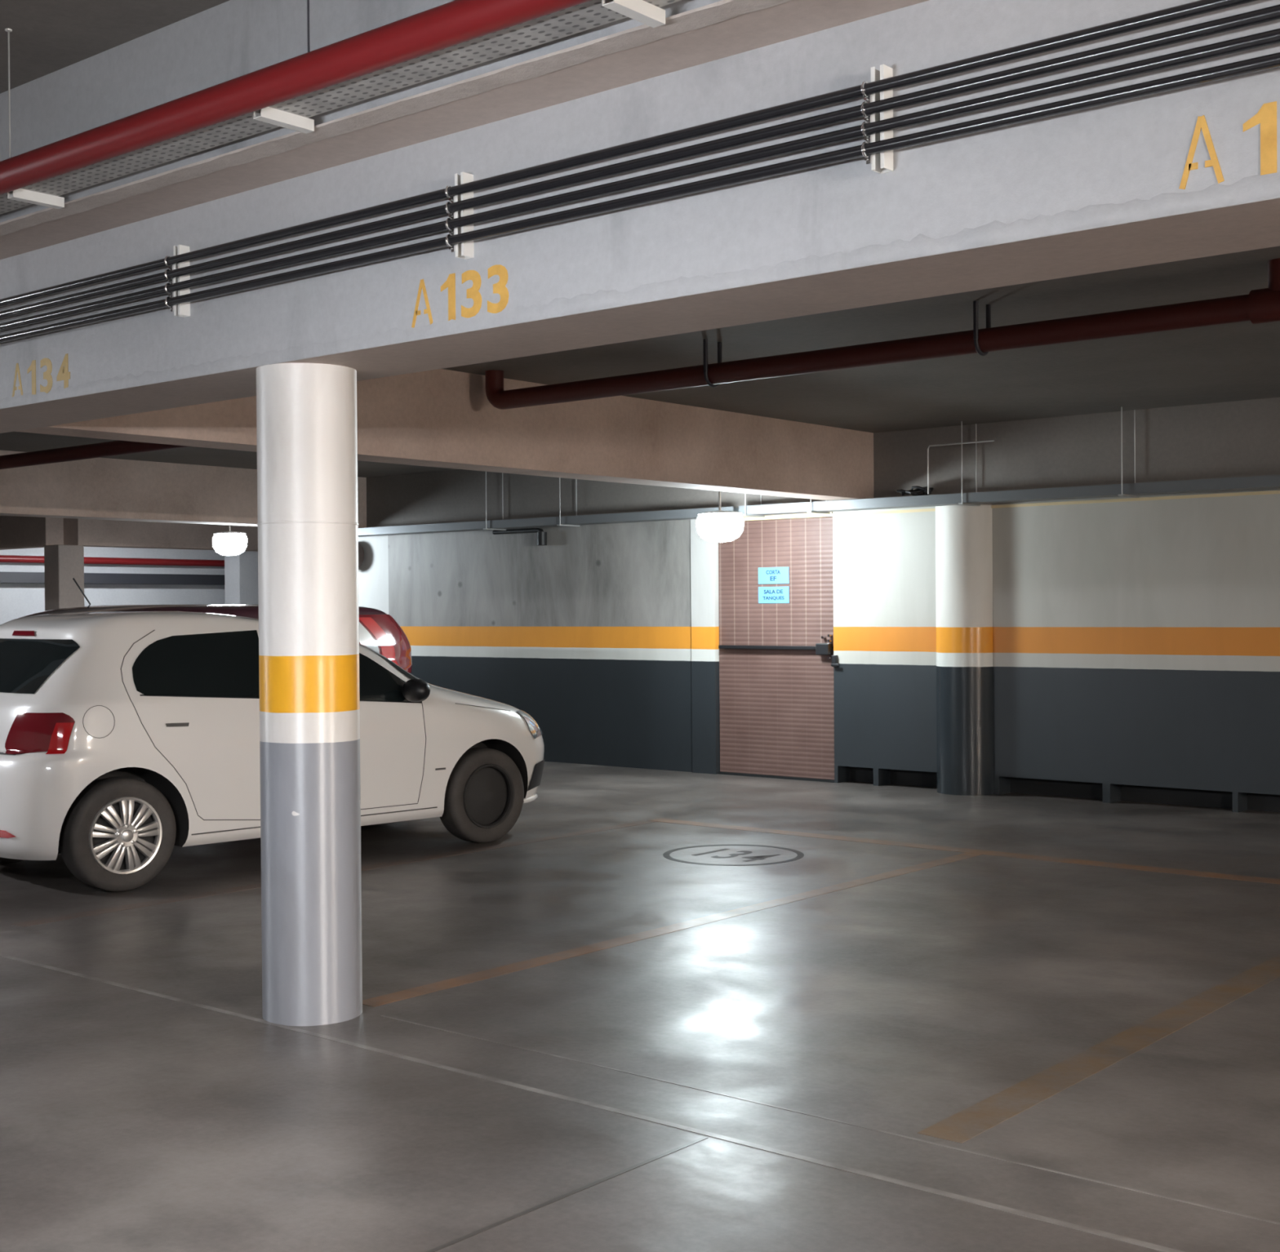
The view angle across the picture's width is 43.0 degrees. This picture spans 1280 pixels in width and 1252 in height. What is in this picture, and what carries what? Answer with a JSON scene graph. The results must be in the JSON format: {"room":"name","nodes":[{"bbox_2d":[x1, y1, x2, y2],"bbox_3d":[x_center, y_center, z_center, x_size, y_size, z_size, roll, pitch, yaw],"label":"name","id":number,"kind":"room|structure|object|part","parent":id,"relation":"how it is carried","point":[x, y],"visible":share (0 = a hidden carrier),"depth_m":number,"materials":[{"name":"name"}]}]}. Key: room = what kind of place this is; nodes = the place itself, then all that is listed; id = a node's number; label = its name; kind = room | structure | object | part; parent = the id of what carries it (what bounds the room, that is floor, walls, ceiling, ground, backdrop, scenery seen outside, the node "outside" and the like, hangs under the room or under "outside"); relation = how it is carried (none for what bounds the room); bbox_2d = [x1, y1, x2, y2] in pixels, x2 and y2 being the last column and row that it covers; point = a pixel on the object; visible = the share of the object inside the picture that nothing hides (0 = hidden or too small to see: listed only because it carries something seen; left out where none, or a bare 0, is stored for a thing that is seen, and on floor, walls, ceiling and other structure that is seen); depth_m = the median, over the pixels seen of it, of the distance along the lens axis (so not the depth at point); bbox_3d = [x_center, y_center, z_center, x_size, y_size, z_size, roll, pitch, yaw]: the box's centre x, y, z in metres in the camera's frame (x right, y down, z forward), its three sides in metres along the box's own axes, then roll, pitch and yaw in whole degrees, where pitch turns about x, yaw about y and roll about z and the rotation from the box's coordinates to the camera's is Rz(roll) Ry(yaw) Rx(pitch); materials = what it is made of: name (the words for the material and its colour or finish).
{"room":"parking garage","nodes":[
{"label":"parking garage","id":0,"kind":"room"},
{"bbox_2d":[0,546,225,625],"bbox_3d":[-8.101,-0.178,26.324,0.200,2.920,7.000,0,1,40],"label":"wall","id":1,"kind":"structure","parent":0,"point":[17,601],"depth_m":26.00,"materials":[{"name":"white paint"}]},
{"bbox_2d":[0,572,224,585],"bbox_3d":[-7.997,-0.755,26.129,0.190,0.165,6.650,0,1,40],"label":"duct","id":2,"kind":"object","parent":1,"relation":"attached to","point":[5,577],"visible":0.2,"depth_m":25.84,"materials":[{"name":"grey metal"}]},
{"bbox_2d":[0,0,230,93],"bbox_3d":[-9.244,-2.126,5.312,39.000,0.155,10.345,0,1,40],"label":"ceiling","id":3,"kind":"structure","parent":0,"point":[46,37],"depth_m":5.72,"materials":[{"name":"concrete"}]},
{"bbox_2d":[4,28,12,158],"bbox_3d":[-2.226,-1.875,5.742,0.024,0.460,0.023,0,1,40],"label":"rod","id":4,"kind":"object","parent":3,"relation":"hanging from","point":[8,30],"visible":0.84,"depth_m":5.74,"materials":[{"name":"silver metal"}]},
{"bbox_3d":[-2.226,-1.874,5.742,0.006,0.459,0.006,0,1,40],"label":"rod","id":5,"kind":"part","parent":4,"relation":"part of","materials":[{"name":"silver metal"}]},
{"bbox_2d":[0,0,591,195],"bbox_3d":[-3.841,-1.594,7.097,21.000,0.105,0.105,0,1,40],"label":"pipe","id":6,"kind":"object","parent":4,"relation":"hanging from","point":[455,22],"visible":1,"depth_m":4.69,"materials":[{"name":"red metal"}]},
{"bbox_2d":[306,0,310,52],"bbox_3d":[-0.955,-1.874,4.679,0.024,0.460,0.023,0,1,40],"label":"rod","id":7,"kind":"object","parent":3,"relation":"hanging from","point":[308,1],"visible":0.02,"depth_m":4.68,"materials":[{"name":"grey metal"}]},
{"bbox_2d":[0,0,929,259],"bbox_3d":[-5.676,-1.927,9.580,39.000,0.690,0.775,0,1,40],"label":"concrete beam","id":8,"kind":"structure","parent":3,"relation":"attached to","point":[229,40],"depth_m":5.40,"materials":[{"name":"white concrete"}]},
{"bbox_2d":[0,0,792,236],"bbox_3d":[-1.698,-1.575,5.762,14.000,0.014,0.101,0,1,40],"label":"trim","id":9,"kind":"structure","parent":8,"relation":"attached to","point":[724,10],"depth_m":4.88,"materials":[{"name":"paint"}]},
{"bbox_2d":[7,188,64,208],"bbox_3d":[-2.222,-1.574,5.986,0.040,0.036,0.203,0,1,40],"label":"bracket","id":10,"kind":"object","parent":9,"relation":"attached to","point":[20,195],"visible":0.91,"depth_m":5.97,"materials":[{"name":"white metal"}]},
{"bbox_2d":[0,0,681,214],"bbox_3d":[-3.727,-1.621,7.233,21.000,0.055,0.167,0,1,40],"label":"cable tray","id":11,"kind":"object","parent":10,"relation":"on","point":[589,15],"visible":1,"depth_m":4.82,"materials":[{"name":"grey metal"}]},
{"bbox_2d":[253,106,314,133],"bbox_3d":[-1.106,-1.573,5.053,0.040,0.036,0.203,0,1,40],"label":"bracket","id":12,"kind":"object","parent":9,"relation":"attached to","point":[269,115],"visible":0.9,"depth_m":5.04,"materials":[{"name":"white metal"}]},
{"bbox_2d":[602,0,665,27],"bbox_3d":[-0.015,-1.573,4.141,0.040,0.036,0.203,0,1,40],"label":"bracket","id":13,"kind":"object","parent":9,"relation":"attached to","point":[644,12],"visible":1,"depth_m":4.14,"materials":[{"name":"white metal"}]},
{"bbox_2d":[0,761,1279,1251],"bbox_3d":[-4.356,1.502,11.161,39.000,0.202,25.500,0,1,40],"label":"floor","id":14,"kind":"structure","parent":0,"point":[131,1121],"depth_m":5.60,"materials":[{"name":"concrete"}]},
{"bbox_2d":[44,544,84,611],"bbox_3d":[-7.425,0.144,21.006,0.360,2.370,0.360,0,1,40],"label":"square pillar","id":15,"kind":"structure","parent":14,"relation":"on","point":[63,563],"depth_m":20.87,"materials":[{"name":"grey concrete"}]},
{"bbox_2d":[5,577,412,673],"bbox_3d":[-3.666,0.517,12.341,1.660,1.738,4.082,0,1,41],"label":"car","id":16,"kind":"object","parent":14,"relation":"on","point":[379,631],"visible":0.16,"depth_m":12.91,"materials":[{"name":"red paint"}]},
{"bbox_2d":[359,614,412,672],"bbox_3d":[-2.057,0.145,13.070,0.215,0.475,0.805,0,1,27],"label":"tail light","id":17,"kind":"object","parent":16,"relation":"attached to","point":[381,633],"depth_m":13.06,"materials":[{"name":"red plastic"}]},
{"bbox_2d":[224,551,258,604],"bbox_3d":[-6.488,-0.192,26.539,0.400,2.920,0.400,0,1,40],"label":"square pillar","id":18,"kind":"structure","parent":14,"relation":"on","point":[241,571],"depth_m":26.39,"materials":[{"name":"white concrete"}]},
{"bbox_2d":[0,611,544,892],"bbox_3d":[-2.342,0.651,10.134,3.902,1.494,2.078,-1,1,-44],"label":"car","id":19,"kind":"object","parent":14,"relation":"on","point":[127,738],"visible":0.84,"depth_m":8.92,"materials":[{"name":"white paint"}]},
{"bbox_2d":[12,631,34,635],"bbox_3d":[-3.439,0.040,9.075,0.006,0.028,0.299,-1,1,-44],"label":"brake light","id":20,"kind":"object","parent":19,"relation":"on","point":[14,633],"depth_m":9.08,"materials":[{"name":"red plastic"}]},
{"bbox_2d":[4,712,75,754],"bbox_3d":[-3.126,0.556,8.429,0.381,0.213,0.072,0,1,6],"label":"tail light","id":21,"kind":"object","parent":19,"relation":"attached to","point":[25,733],"depth_m":8.42,"materials":[{"name":"red plastic"}]},
{"bbox_3d":[-2.509,0.536,8.825,0.140,0.022,0.002,-1,1,-44],"label":"door handle","id":22,"kind":"part","parent":19,"relation":"part of","materials":[{"name":"grey plastic"}]},
{"bbox_3d":[-2.007,0.420,9.342,1.836,0.128,0.018,-1,1,-43],"label":"window trim","id":23,"kind":"part","parent":19,"relation":"part of","materials":[{"name":"black plastic"}]},
{"bbox_2d":[401,679,430,702],"bbox_3d":[-1.368,0.389,9.829,0.144,0.140,0.251,-1,1,-44],"label":"mirror","id":24,"kind":"object","parent":19,"relation":"attached to","point":[412,690],"depth_m":9.75,"materials":[{"name":"black plastic"}]},
{"bbox_2d":[527,760,544,791],"bbox_3d":[-0.694,0.986,10.774,0.258,0.185,0.140,-1,1,-44],"label":"grille","id":25,"kind":"object","parent":19,"relation":"attached to","point":[535,767],"depth_m":10.70,"materials":[{"name":"black plastic"}]},
{"bbox_2d":[256,363,362,1026],"bbox_3d":[-1.216,0.245,5.990,0.367,2.370,0.367,0,1,40],"label":"round column","id":26,"kind":"structure","parent":14,"relation":"on","point":[307,428],"depth_m":5.83,"materials":[{"name":"paint"}]},
{"bbox_2d":[662,844,804,866],"bbox_3d":[0.563,1.379,9.811,0.850,0.001,0.850,0,1,40],"label":"floor marking","id":27,"kind":"object","parent":14,"relation":"on","point":[666,855],"visible":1,"depth_m":9.75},
{"bbox_2d":[935,503,993,795],"bbox_3d":[2.622,0.162,13.036,0.490,2.340,0.490,0,1,40],"label":"round column","id":28,"kind":"structure","parent":14,"relation":"on","point":[963,533],"depth_m":12.82,"materials":[{"name":"paint"}]},
{"bbox_2d":[0,245,1279,477],"bbox_3d":[-0.813,-1.685,15.396,39.000,0.200,14.380,0,1,40],"label":"ceiling","id":29,"kind":"structure","parent":0,"point":[1234,362],"depth_m":9.66,"materials":[{"name":"concrete"}]},
{"bbox_2d":[0,515,63,550],"bbox_3d":[-11.660,-1.319,24.523,10.650,0.550,0.300,0,1,40],"label":"concrete beam","id":30,"kind":"structure","parent":29,"relation":"attached to","point":[16,532],"depth_m":21.25,"materials":[{"name":"grey concrete"}]},
{"bbox_2d":[62,518,257,551],"bbox_3d":[-5.436,-1.354,23.392,0.350,0.550,6.050,0,1,40],"label":"concrete beam","id":31,"kind":"structure","parent":29,"relation":"attached to","point":[85,532],"depth_m":21.75,"materials":[{"name":"grey concrete"}]},
{"bbox_2d":[0,450,366,528],"bbox_3d":[-3.498,-1.306,16.995,0.330,0.550,13.380,0,1,40],"label":"concrete beam","id":32,"kind":"structure","parent":29,"relation":"attached to","point":[95,488],"depth_m":15.26,"materials":[{"name":"beige concrete"}]},
{"bbox_2d":[212,524,247,555],"bbox_3d":[-4.321,-1.159,17.125,0.427,0.835,0.316,0,1,40],"label":"lamp","id":33,"kind":"object","parent":29,"relation":"hanging from","point":[229,543],"visible":0.98,"depth_m":16.99,"materials":[{"name":"white glass"}]},
{"bbox_2d":[13,368,874,501],"bbox_3d":[-0.514,-1.266,10.688,0.300,0.550,7.530,0,1,40],"label":"concrete beam","id":34,"kind":"structure","parent":29,"relation":"attached to","point":[439,418],"depth_m":10.49,"materials":[{"name":"beige concrete"}]},
{"bbox_2d":[0,440,190,469],"bbox_3d":[-3.538,-1.352,11.996,5.980,0.112,0.112,0,1,40],"label":"pipe","id":35,"kind":"object","parent":34,"relation":"attached to","point":[113,448],"visible":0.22,"depth_m":12.62,"materials":[{"name":"red metal"}]},
{"bbox_2d":[483,471,506,530],"bbox_3d":[-1.430,-1.264,15.984,0.040,0.642,0.280,0,1,40],"label":"hanger","id":36,"kind":"object","parent":29,"relation":"hanging from","point":[486,528],"visible":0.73,"depth_m":15.99,"materials":[{"name":"silver metal"}]},
{"bbox_3d":[-1.504,-1.263,15.896,0.008,0.640,0.008,0,1,17],"label":"rod","id":37,"kind":"part","parent":36,"relation":"part of","materials":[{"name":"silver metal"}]},
{"bbox_3d":[-1.356,-1.266,16.072,0.008,0.640,0.008,0,1,17],"label":"rod","id":38,"kind":"part","parent":36,"relation":"part of","materials":[{"name":"silver metal"}]},
{"bbox_2d":[556,477,579,526],"bbox_3d":[-0.678,-1.263,15.355,0.040,0.642,0.280,0,1,40],"label":"hanger","id":39,"kind":"object","parent":29,"relation":"hanging from","point":[559,477],"visible":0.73,"depth_m":15.31,"materials":[{"name":"silver metal"}]},
{"bbox_2d":[358,506,745,537],"bbox_3d":[-1.298,-0.993,15.877,5.640,0.077,0.200,0,1,40],"label":"cable tray","id":40,"kind":"object","parent":39,"relation":"on","point":[692,513],"visible":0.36,"depth_m":15.43,"materials":[{"name":"grey metal"}]},
{"bbox_3d":[-0.752,-1.263,15.267,0.008,0.640,0.008,-1,1,-28],"label":"rod","id":41,"kind":"part","parent":39,"relation":"part of","materials":[{"name":"silver metal"}]},
{"bbox_3d":[-0.604,-1.266,15.443,0.008,0.640,0.008,-1,1,-28],"label":"rod","id":42,"kind":"part","parent":39,"relation":"part of","materials":[{"name":"silver metal"}]},
{"bbox_2d":[0,0,1279,433],"bbox_3d":[-5.580,-1.264,9.695,39.000,0.640,0.492,0,1,40],"label":"concrete beam","id":43,"kind":"structure","parent":29,"relation":"attached to","point":[1225,131],"depth_m":4.61,"materials":[{"name":"white concrete"}]},
{"bbox_2d":[164,244,190,317],"bbox_3d":[-1.741,-1.298,6.113,0.049,0.262,0.082,0,1,40],"label":"bracket","id":44,"kind":"object","parent":43,"relation":"attached to","point":[183,310],"visible":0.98,"depth_m":6.11,"materials":[{"name":"white metal"}]},
{"bbox_2d":[0,0,1258,306],"bbox_3d":[-3.474,-1.371,7.536,21.000,0.029,0.030,0,1,40],"label":"conduit","id":45,"kind":"object","parent":44,"relation":"attached to","point":[1201,6],"visible":1,"depth_m":4.46,"materials":[{"name":"black plastic"}]},
{"bbox_2d":[0,52,1279,342],"bbox_3d":[-3.473,-1.218,7.538,21.000,0.029,0.030,0,1,40],"label":"conduit","id":46,"kind":"object","parent":44,"relation":"attached to","point":[1272,60],"visible":1,"depth_m":4.39,"materials":[{"name":"black"}]},
{"bbox_2d":[0,28,1279,330],"bbox_3d":[-3.473,-1.269,7.537,21.000,0.029,0.030,0,1,40],"label":"conduit","id":47,"kind":"object","parent":44,"relation":"attached to","point":[1271,37],"visible":1,"depth_m":4.39,"materials":[{"name":"black"}]},
{"bbox_2d":[0,4,1279,319],"bbox_3d":[-3.474,-1.320,7.537,21.000,0.029,0.030,0,1,40],"label":"conduit","id":48,"kind":"object","parent":44,"relation":"attached to","point":[1268,14],"visible":1,"depth_m":4.38,"materials":[{"name":"black plastic"}]},
{"bbox_2d":[444,172,474,259],"bbox_3d":[-0.572,-1.297,5.136,0.049,0.262,0.082,0,1,40],"label":"bracket","id":49,"kind":"object","parent":43,"relation":"attached to","point":[465,251],"visible":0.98,"depth_m":5.13,"materials":[{"name":"white metal"}]},
{"bbox_2d":[0,172,1279,408],"bbox_3d":[-0.950,-0.969,5.505,9.480,0.066,0.012,0,1,40],"label":"beam underside","id":50,"kind":"structure","parent":43,"relation":"attached to","point":[1254,188],"depth_m":4.43,"materials":[{"name":"white concrete"}]},
{"bbox_2d":[861,64,893,173],"bbox_3d":[0.604,-1.296,4.153,0.049,0.262,0.082,0,1,40],"label":"bracket","id":51,"kind":"object","parent":43,"relation":"attached to","point":[882,162],"visible":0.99,"depth_m":4.15,"materials":[{"name":"white metal"}]},
{"bbox_2d":[696,491,744,542],"bbox_3d":[0.646,-1.127,13.181,0.427,0.895,0.316,0,1,40],"label":"lamp","id":52,"kind":"object","parent":29,"relation":"hanging from","point":[719,526],"visible":0.98,"depth_m":13.05,"materials":[{"name":"white glass"}]},
{"bbox_3d":[0.645,-1.250,13.180,0.018,0.650,0.018,0,1,17],"label":"stem","id":53,"kind":"part","parent":52,"relation":"part of","materials":[{"name":"silver metal"}]},
{"bbox_2d":[696,513,744,542],"bbox_3d":[0.648,-0.792,13.185,0.427,0.225,0.316,0,1,40],"label":"diffuser","id":54,"kind":"object","parent":52,"relation":"attached to","point":[711,527],"depth_m":13.05,"materials":[{"name":"white glass"}]},
{"bbox_2d":[742,493,764,517],"bbox_3d":[0.971,-1.262,13.976,0.040,0.642,0.280,0,1,40],"label":"hanger","id":55,"kind":"object","parent":29,"relation":"hanging from","point":[744,514],"visible":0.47,"depth_m":13.89,"materials":[{"name":"silver metal"}]},
{"bbox_3d":[0.898,-1.261,13.888,0.008,0.640,0.008,-1,1,-28],"label":"rod","id":56,"kind":"part","parent":55,"relation":"part of","materials":[{"name":"silver metal"}]},
{"bbox_2d":[807,498,830,514],"bbox_3d":[1.485,-1.262,13.546,0.040,0.642,0.280,0,1,40],"label":"hanger","id":57,"kind":"object","parent":29,"relation":"hanging from","point":[811,511],"visible":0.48,"depth_m":13.51,"materials":[{"name":"silver metal"}]},
{"bbox_2d":[366,397,1279,528],"bbox_3d":[5.501,-1.298,10.632,23.200,0.575,0.400,0,1,40],"label":"concrete beam","id":58,"kind":"structure","parent":29,"relation":"attached to","point":[1237,438],"depth_m":12.75,"materials":[{"name":"grey concrete"}]},
{"bbox_2d":[484,257,1279,409],"bbox_3d":[2.917,-1.400,6.599,9.991,0.251,0.148,0,1,40],"label":"pipe","id":59,"kind":"object","parent":29,"relation":"attached to","point":[1260,305],"visible":1,"depth_m":7.83,"materials":[{"name":"red metal"}]},
{"bbox_2d":[958,421,980,506],"bbox_3d":[2.559,-1.261,12.648,0.040,0.642,0.280,0,1,40],"label":"hanger","id":60,"kind":"object","parent":29,"relation":"hanging from","point":[962,503],"visible":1,"depth_m":12.66,"materials":[{"name":"silver metal"}]},
{"bbox_2d":[927,440,994,493],"bbox_3d":[2.468,-1.222,12.536,0.576,0.381,0.012,0,1,40],"label":"conduit","id":61,"kind":"object","parent":60,"relation":"attached to","point":[989,440],"visible":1,"depth_m":12.66,"materials":[{"name":"silver metal"}]},
{"bbox_3d":[2.486,-1.260,12.560,0.008,0.640,0.008,-1,1,-28],"label":"rod","id":62,"kind":"part","parent":60,"relation":"part of","materials":[{"name":"silver metal"}]},
{"bbox_3d":[2.633,-1.263,12.736,0.008,0.640,0.008,0,1,17],"label":"rod","id":63,"kind":"part","parent":60,"relation":"part of","materials":[{"name":"silver metal"}]},
{"bbox_2d":[738,475,1279,515],"bbox_3d":[7.433,-0.987,8.578,17.000,0.077,0.200,0,1,40],"label":"cable tray","id":64,"kind":"object","parent":60,"relation":"on","point":[1270,482],"visible":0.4,"depth_m":12.25,"materials":[{"name":"grey metal"}]},
{"bbox_2d":[897,485,933,495],"bbox_3d":[2.189,-1.069,12.938,0.294,0.087,0.111,0,1,40],"label":"cable bundle","id":65,"kind":"object","parent":64,"relation":"on","point":[917,491],"visible":0.95,"depth_m":12.90,"materials":[{"name":"black"}]},
{"bbox_2d":[1117,407,1138,497],"bbox_3d":[3.549,-1.260,11.821,0.040,0.642,0.280,0,1,40],"label":"hanger","id":66,"kind":"object","parent":29,"relation":"hanging from","point":[1122,495],"visible":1,"depth_m":11.80,"materials":[{"name":"silver metal"}]},
{"bbox_3d":[3.475,-1.260,11.733,0.008,0.640,0.008,-1,1,-28],"label":"rod","id":67,"kind":"part","parent":66,"relation":"part of","materials":[{"name":"silver metal"}]},
{"bbox_3d":[3.623,-1.262,11.909,0.008,0.640,0.008,-1,1,-28],"label":"rod","id":68,"kind":"part","parent":66,"relation":"part of","materials":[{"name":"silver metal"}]},
{"bbox_3d":[-8.977,-1.345,24.886,0.024,0.535,0.024,0,1,40],"label":"rod","id":69,"kind":"object","parent":29,"relation":"hanging from","visible":0},
{"bbox_2d":[0,555,224,566],"bbox_3d":[-7.964,-1.032,26.098,0.110,0.110,6.650,0,1,40],"label":"pipe","id":70,"kind":"object","parent":69,"relation":"hanging from","point":[3,558],"visible":0.48,"depth_m":25.85,"materials":[{"name":"red metal"}]},
{"bbox_2d":[358,488,1279,812],"bbox_3d":[5.537,0.161,10.677,23.200,2.345,0.240,0,1,40],"label":"wall","id":71,"kind":"structure","parent":0,"point":[1136,644],"depth_m":13.29,"materials":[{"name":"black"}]},
{"bbox_2d":[358,542,364,568],"bbox_3d":[-3.134,-0.770,17.657,0.300,0.300,0.110,0,1,40],"label":"round cap","id":72,"kind":"object","parent":71,"relation":"attached to","point":[361,552],"visible":0.2,"depth_m":17.59,"materials":[{"name":"brown"}]},
{"bbox_2d":[492,528,546,545],"bbox_3d":[-1.193,-0.875,16.105,0.708,0.171,0.096,0,1,40],"label":"pipe elbow","id":73,"kind":"object","parent":71,"relation":"attached to","point":[541,535],"visible":0.98,"depth_m":15.96,"materials":[{"name":"black metal"}]},
{"bbox_2d":[831,655,839,666],"bbox_3d":[1.661,0.297,13.773,0.080,0.100,0.044,0,1,40],"label":"door lock","id":74,"kind":"object","parent":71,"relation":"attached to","point":[834,658],"visible":1,"depth_m":13.77,"materials":[{"name":"grey metal"}]},
{"bbox_2d":[831,490,1279,516],"bbox_3d":[7.999,-0.937,8.476,16.600,0.023,0.012,0,1,40],"label":"trim","id":75,"kind":"structure","parent":71,"relation":"attached to","point":[1270,492],"depth_m":12.30,"materials":[{"name":"beige"}]},
{"bbox_3d":[1.258,0.157,14.320,1.240,2.345,0.120,0,1,40],"label":"wall","id":76,"kind":"structure","parent":0,"visible":0},
{"bbox_2d":[718,516,834,782],"bbox_3d":[1.183,0.201,14.230,1.240,2.260,0.155,0,1,40],"label":"door","id":77,"kind":"structure","parent":76,"relation":"in","point":[776,700],"depth_m":14.20,"materials":[{"name":"brown metal"}]},
{"bbox_2d":[758,586,789,603],"bbox_3d":[1.168,-0.271,14.224,0.325,0.145,0.008,0,1,40],"label":"door sign","id":78,"kind":"object","parent":77,"relation":"attached to","point":[766,594],"visible":1,"depth_m":14.22,"materials":[{"name":"blue plastic"}]},
{"bbox_2d":[758,567,789,584],"bbox_3d":[1.167,-0.441,14.222,0.325,0.145,0.008,0,1,40],"label":"door sign","id":79,"kind":"object","parent":77,"relation":"attached to","point":[766,575],"visible":1,"depth_m":14.22,"materials":[{"name":"blue plastic"}]},
{"bbox_2d":[742,511,832,521],"bbox_3d":[1.188,-0.968,14.235,1.240,0.073,0.112,0,1,40],"label":"trim","id":80,"kind":"structure","parent":76,"relation":"attached to","point":[811,515],"depth_m":14.09,"materials":[{"name":"beige"}]}
]}

